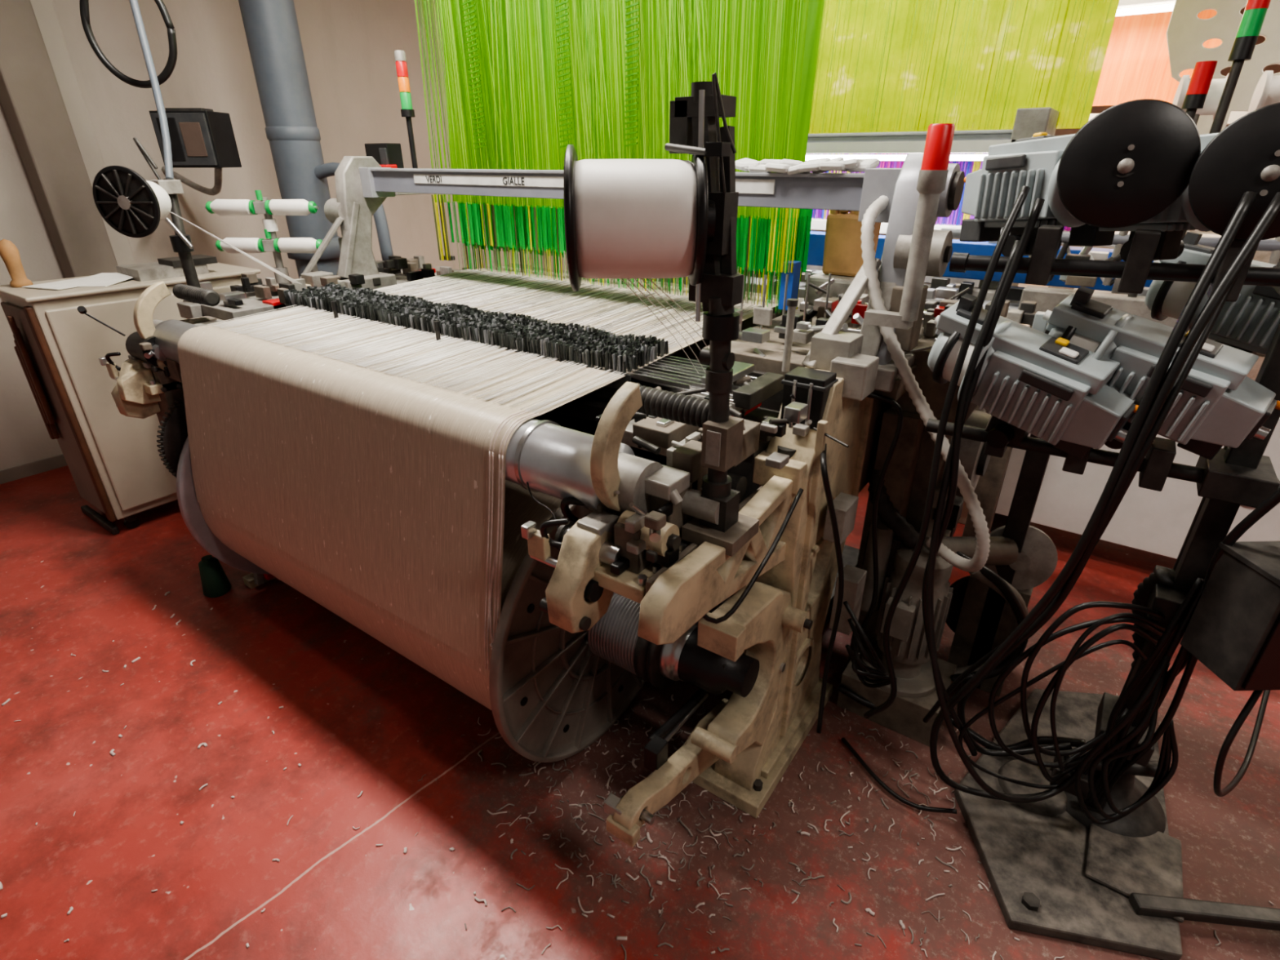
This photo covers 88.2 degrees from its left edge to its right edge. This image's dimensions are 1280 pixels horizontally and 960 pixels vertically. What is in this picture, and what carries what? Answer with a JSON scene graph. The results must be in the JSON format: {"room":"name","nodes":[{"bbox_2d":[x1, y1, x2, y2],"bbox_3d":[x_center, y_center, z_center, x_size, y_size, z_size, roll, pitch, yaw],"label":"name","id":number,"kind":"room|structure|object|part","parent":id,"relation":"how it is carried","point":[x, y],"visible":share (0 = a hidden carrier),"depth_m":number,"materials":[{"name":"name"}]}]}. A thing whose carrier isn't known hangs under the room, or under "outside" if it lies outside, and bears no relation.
{"room":"textile factory","nodes":[
{"label":"textile factory","id":0,"kind":"room"},
{"bbox_2d":[0,0,567,471],"bbox_3d":[-1.492,-3.357,5.662,0.200,4.400,15.000,17,31,31],"label":"wall","id":1,"kind":"structure","parent":0,"point":[348,46],"depth_m":4.18,"materials":[{"name":"paint"}]},
{"bbox_2d":[0,453,67,484],"bbox_3d":[-1.462,-1.346,6.477,0.015,0.070,14.800,17,31,31],"label":"baseboard","id":2,"kind":"structure","parent":1,"relation":"attached to","point":[31,468],"depth_m":3.83,"materials":[{"name":"paint"}]},
{"bbox_2d":[0,0,136,278],"bbox_3d":[-3.095,-2.222,3.321,0.180,4.400,0.340,17,31,31],"label":"pillar","id":3,"kind":"structure","parent":1,"relation":"attached to","point":[42,102],"depth_m":3.46,"materials":[{"name":"paint"}]},
{"bbox_2d":[149,107,241,195],"bbox_3d":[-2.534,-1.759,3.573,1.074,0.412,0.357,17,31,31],"label":"monitor","id":4,"kind":"object","parent":1,"relation":"attached to","point":[200,137],"visible":0.88,"depth_m":3.27,"materials":[{"name":"black plastic"}]},
{"bbox_2d":[0,465,1279,959],"bbox_3d":[2.962,0.035,3.815,11.100,0.108,15.000,17,31,31],"label":"floor","id":5,"kind":"structure","parent":0,"point":[357,715],"depth_m":1.87,"materials":[{"name":"red concrete"}]},
{"bbox_2d":[0,254,261,534],"bbox_3d":[-2.449,-0.492,3.404,0.500,1.215,1.007,17,31,31],"label":"cabinet","id":6,"kind":"object","parent":5,"relation":"on","point":[113,459],"visible":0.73,"depth_m":3.02,"materials":[{"name":"paint"}]},
{"bbox_2d":[0,239,33,287],"bbox_3d":[-2.772,-0.960,2.918,0.080,0.200,0.080,17,31,31],"label":"bobbin","id":7,"kind":"object","parent":6,"relation":"on","point":[9,252],"visible":0.97,"depth_m":2.91,"materials":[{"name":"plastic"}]},
{"bbox_2d":[198,555,231,597],"bbox_3d":[-1.792,0.397,2.767,0.104,0.170,0.104,17,31,31],"label":"cone","id":8,"kind":"object","parent":5,"relation":"on","point":[215,583],"visible":0.99,"depth_m":2.74,"materials":[{"name":"plastic"}]},
{"bbox_2d":[238,0,393,278],"bbox_3d":[-1.848,-2.329,3.542,0.734,4.400,0.340,17,31,31],"label":"exhaust pipe","id":9,"kind":"object","parent":5,"relation":"on","point":[271,27],"visible":0.66,"depth_m":3.71,"materials":[{"name":"grey metal"}]},
{"bbox_2d":[76,153,1050,847],"bbox_3d":[-0.226,-0.314,2.521,3.256,1.665,2.128,17,31,31],"label":"power loom","id":10,"kind":"object","parent":5,"relation":"on","point":[495,478],"visible":0.91,"depth_m":1.81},
{"bbox_3d":[-1.711,-0.407,2.660,0.050,0.230,0.650,17,31,31],"label":"whip roller arm","id":11,"kind":"part","parent":10,"relation":"part of"},
{"bbox_2d":[92,0,301,319],"bbox_3d":[-1.824,-1.378,2.437,0.823,1.552,0.484,17,31,31],"label":"stand","id":12,"kind":"object","parent":10,"relation":"on","point":[133,206],"visible":0.97,"depth_m":2.50,"materials":[{"name":"metal"}]},
{"bbox_2d":[79,0,177,88],"bbox_3d":[-2.077,-2.146,2.532,0.367,1.110,0.028,0,26,0],"label":"loop","id":13,"kind":"object","parent":12,"relation":"attached to","point":[169,68],"visible":0.94,"depth_m":2.71,"materials":[{"name":"rubber"}]},
{"bbox_2d":[204,190,322,283],"bbox_3d":[-1.681,-1.083,3.002,0.500,0.430,0.082,0,26,-1],"label":"stand","id":14,"kind":"object","parent":10,"relation":"on","point":[268,207],"visible":0.92,"depth_m":2.97,"materials":[{"name":"white plastic"}]},
{"bbox_2d":[364,49,428,195],"bbox_3d":[-1.177,-1.662,3.095,0.230,0.590,0.220,17,31,31],"label":"tower","id":15,"kind":"object","parent":10,"relation":"on","point":[386,154],"visible":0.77,"depth_m":3.07,"materials":[{"name":"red plastic"}]},
{"bbox_2d":[414,0,824,314],"bbox_3d":[-0.146,-2.028,2.354,1.980,2.605,0.600,17,31,31],"label":"harness","id":16,"kind":"object","parent":10,"relation":"on","point":[526,81],"visible":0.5,"depth_m":2.45,"materials":[{"name":"fabric"}]},
{"bbox_2d":[563,72,759,556],"bbox_3d":[0.054,-0.331,1.365,0.380,0.843,0.506,-2,26,-3],"label":"stand","id":17,"kind":"object","parent":10,"relation":"on","point":[628,219],"visible":0.98,"depth_m":1.10,"materials":[{"name":"metal"}]},
{"bbox_3d":[0.134,-0.268,1.237,0.200,0.843,0.136,17,31,31],"label":"stand post","id":18,"kind":"part","parent":17,"relation":"part of","materials":[{"name":"metal"}]},
{"bbox_3d":[0.119,0.727,1.697,0.050,0.210,0.565,17,31,31],"label":"beam loading arm","id":19,"kind":"part","parent":10,"relation":"part of"},
{"bbox_3d":[0.202,0.182,1.447,0.050,0.230,0.650,17,31,31],"label":"whip roller arm","id":20,"kind":"part","parent":10,"relation":"part of"},
{"bbox_3d":[0.435,0.273,1.879,0.120,1.170,0.610,17,31,31],"label":"frame","id":21,"kind":"part","parent":10,"relation":"part of","materials":[{"name":"beige metal"}]},
{"bbox_2d":[804,209,881,306],"bbox_3d":[0.802,-0.877,2.516,0.240,0.403,0.250,17,31,31],"label":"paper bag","id":22,"kind":"object","parent":10,"relation":"on","point":[842,251],"visible":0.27,"depth_m":2.47,"materials":[{"name":"brown paper"}]},
{"bbox_2d":[862,123,955,329],"bbox_3d":[0.625,-0.581,1.541,0.130,0.440,0.060,17,31,31],"label":"lamp","id":23,"kind":"object","parent":10,"relation":"attached to","point":[933,173],"visible":1,"depth_m":1.50,"materials":[{"name":"red plastic"}]},
{"bbox_2d":[860,195,990,572],"bbox_3d":[0.742,-0.230,1.724,0.166,0.937,0.531,-18,31,-32],"label":"conduit","id":24,"kind":"object","parent":10,"relation":"attached to","point":[980,556],"visible":0.86,"depth_m":1.68,"materials":[{"name":"grey plastic"}]},
{"bbox_2d":[1179,541,1279,690],"bbox_3d":[1.254,0.281,1.299,0.210,0.281,0.156,-1,26,-2],"label":"control box","id":25,"kind":"object","parent":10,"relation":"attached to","point":[1233,628],"visible":1,"depth_m":1.27,"materials":[{"name":"black plastic"}]},
{"bbox_2d":[836,455,1057,746],"bbox_3d":[1.011,0.340,2.097,0.710,0.859,0.393,-9,27,-18],"label":"motor","id":26,"kind":"object","parent":5,"relation":"on","point":[961,604],"visible":0.73,"depth_m":2.05,"materials":[{"name":"metal"}]},
{"bbox_2d":[636,70,1279,559],"bbox_3d":[1.861,-0.860,3.274,4.630,1.990,1.664,17,31,31],"label":"power loom","id":27,"kind":"object","parent":5,"relation":"on","point":[1152,521],"visible":0.16,"depth_m":2.86,"materials":[{"name":"silver metal"}]},
{"bbox_2d":[804,139,1014,160],"bbox_3d":[1.234,-1.627,3.276,1.200,0.090,0.200,17,31,31],"label":"fluorescent light","id":28,"kind":"object","parent":27,"relation":"attached to","point":[957,146],"visible":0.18,"depth_m":3.19,"materials":[{"name":"white plastic"}]},
{"bbox_2d":[808,0,1119,133],"bbox_3d":[1.164,-2.723,3.116,2.100,1.920,0.168,17,31,31],"label":"harness","id":29,"kind":"object","parent":27,"relation":"attached to","point":[882,65],"visible":0.56,"depth_m":3.19,"materials":[{"name":"yellow fabric"}]},
{"bbox_3d":[2.667,0.080,2.699,2.240,0.800,0.613,17,31,31],"label":"panel","id":30,"kind":"part","parent":27,"relation":"part of","materials":[{"name":"paint"}]},
{"bbox_2d":[1127,60,1217,297],"bbox_3d":[1.799,-0.998,2.254,0.056,0.730,0.056,17,31,31],"label":"tower","id":31,"kind":"object","parent":27,"relation":"on","point":[1198,87],"visible":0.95,"depth_m":2.11,"materials":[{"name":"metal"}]},
{"bbox_2d":[1182,0,1271,239],"bbox_3d":[1.870,-1.072,2.176,0.056,0.930,0.056,17,31,31],"label":"tower","id":32,"kind":"object","parent":27,"relation":"on","point":[1255,11],"visible":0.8,"depth_m":2.03,"materials":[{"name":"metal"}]},
{"bbox_2d":[954,688,1279,959],"bbox_3d":[1.298,0.892,1.868,0.867,0.065,0.832,-1,26,-2],"label":"floor plate","id":33,"kind":"object","parent":5,"relation":"on","point":[1049,873],"visible":0.8,"depth_m":1.67,"materials":[{"name":"metal"}]},
{"bbox_2d":[925,225,1279,837],"bbox_3d":[1.147,-0.046,1.486,0.931,2.014,0.340,17,31,31],"label":"stand","id":34,"kind":"object","parent":33,"relation":"on","point":[1242,475],"visible":0.62,"depth_m":1.38,"materials":[{"name":"black metal"}]},
{"bbox_2d":[927,293,1138,459],"bbox_3d":[0.836,-0.222,1.432,0.208,0.323,0.424,-20,32,-35],"label":"motor","id":35,"kind":"object","parent":34,"relation":"attached to","point":[1051,388],"visible":0.92,"depth_m":1.38,"materials":[{"name":"plastic"}]},
{"bbox_2d":[836,186,1279,824],"bbox_3d":[1.086,0.156,1.611,1.030,1.595,0.694,17,31,31],"label":"power cables","id":36,"kind":"object","parent":34,"relation":"hanging from","point":[1160,393],"depth_m":1.48,"materials":[{"name":"black rubber"}]},
{"bbox_2d":[959,98,1200,256],"bbox_3d":[0.875,-0.616,1.382,0.201,0.289,0.488,-3,26,-6],"label":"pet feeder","id":37,"kind":"object","parent":34,"relation":"attached to","point":[1131,161],"visible":0.94,"depth_m":1.23,"materials":[{"name":"plastic"}]},
{"bbox_2d":[1042,285,1279,459],"bbox_3d":[1.042,-0.216,1.355,0.208,0.320,0.426,-20,32,-35],"label":"motor","id":38,"kind":"object","parent":34,"relation":"attached to","point":[1217,405],"visible":0.68,"depth_m":1.29,"materials":[{"name":"plastic"}]},
{"bbox_2d":[1067,102,1279,261],"bbox_3d":[1.067,-0.561,1.276,0.218,0.276,0.486,0,26,-1],"label":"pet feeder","id":39,"kind":"object","parent":34,"relation":"attached to","point":[1234,161],"visible":0.49,"depth_m":1.13,"materials":[{"name":"plastic"}]},
{"bbox_2d":[1144,231,1279,355],"bbox_3d":[1.336,-0.382,1.448,0.188,0.282,0.408,-14,29,-27],"label":"motor","id":40,"kind":"object","parent":34,"relation":"attached to","point":[1249,324],"visible":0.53,"depth_m":1.44,"materials":[{"name":"plastic"}]},
{"bbox_2d":[1166,0,1279,232],"bbox_3d":[3.291,-1.706,3.519,1.130,3.300,0.215,17,31,31],"label":"frame","id":41,"kind":"object","parent":5,"relation":"on","point":[1186,33],"visible":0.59,"depth_m":3.38,"materials":[{"name":"white plastic"}]},
{"bbox_2d":[810,7,1279,235],"bbox_3d":[7.309,-4.599,8.224,10.900,4.400,0.200,17,31,31],"label":"wall","id":42,"kind":"structure","parent":0,"point":[1275,68],"depth_m":8.79,"materials":[{"name":"paint"}]},
{"bbox_2d":[952,9,1275,380],"bbox_3d":[4.088,-2.314,3.969,3.800,3.400,0.600,17,31,31],"label":"harness","id":43,"kind":"object","parent":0,"point":[1136,64],"visible":0.2,"depth_m":4.29,"materials":[{"name":"orange fabric"}]},
{"bbox_3d":[2.962,-4.011,1.854,11.100,0.100,15.000,17,31,31],"label":"ceiling","id":44,"kind":"structure","parent":0,"visible":0},
{"bbox_2d":[1115,0,1175,16],"bbox_3d":[2.901,-3.685,3.555,0.700,1.970,0.200,17,31,31],"label":"fluorescent light","id":45,"kind":"object","parent":44,"relation":"hanging from","point":[1126,7],"visible":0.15,"depth_m":3.88,"materials":[{"name":"white plastic"}]}
]}

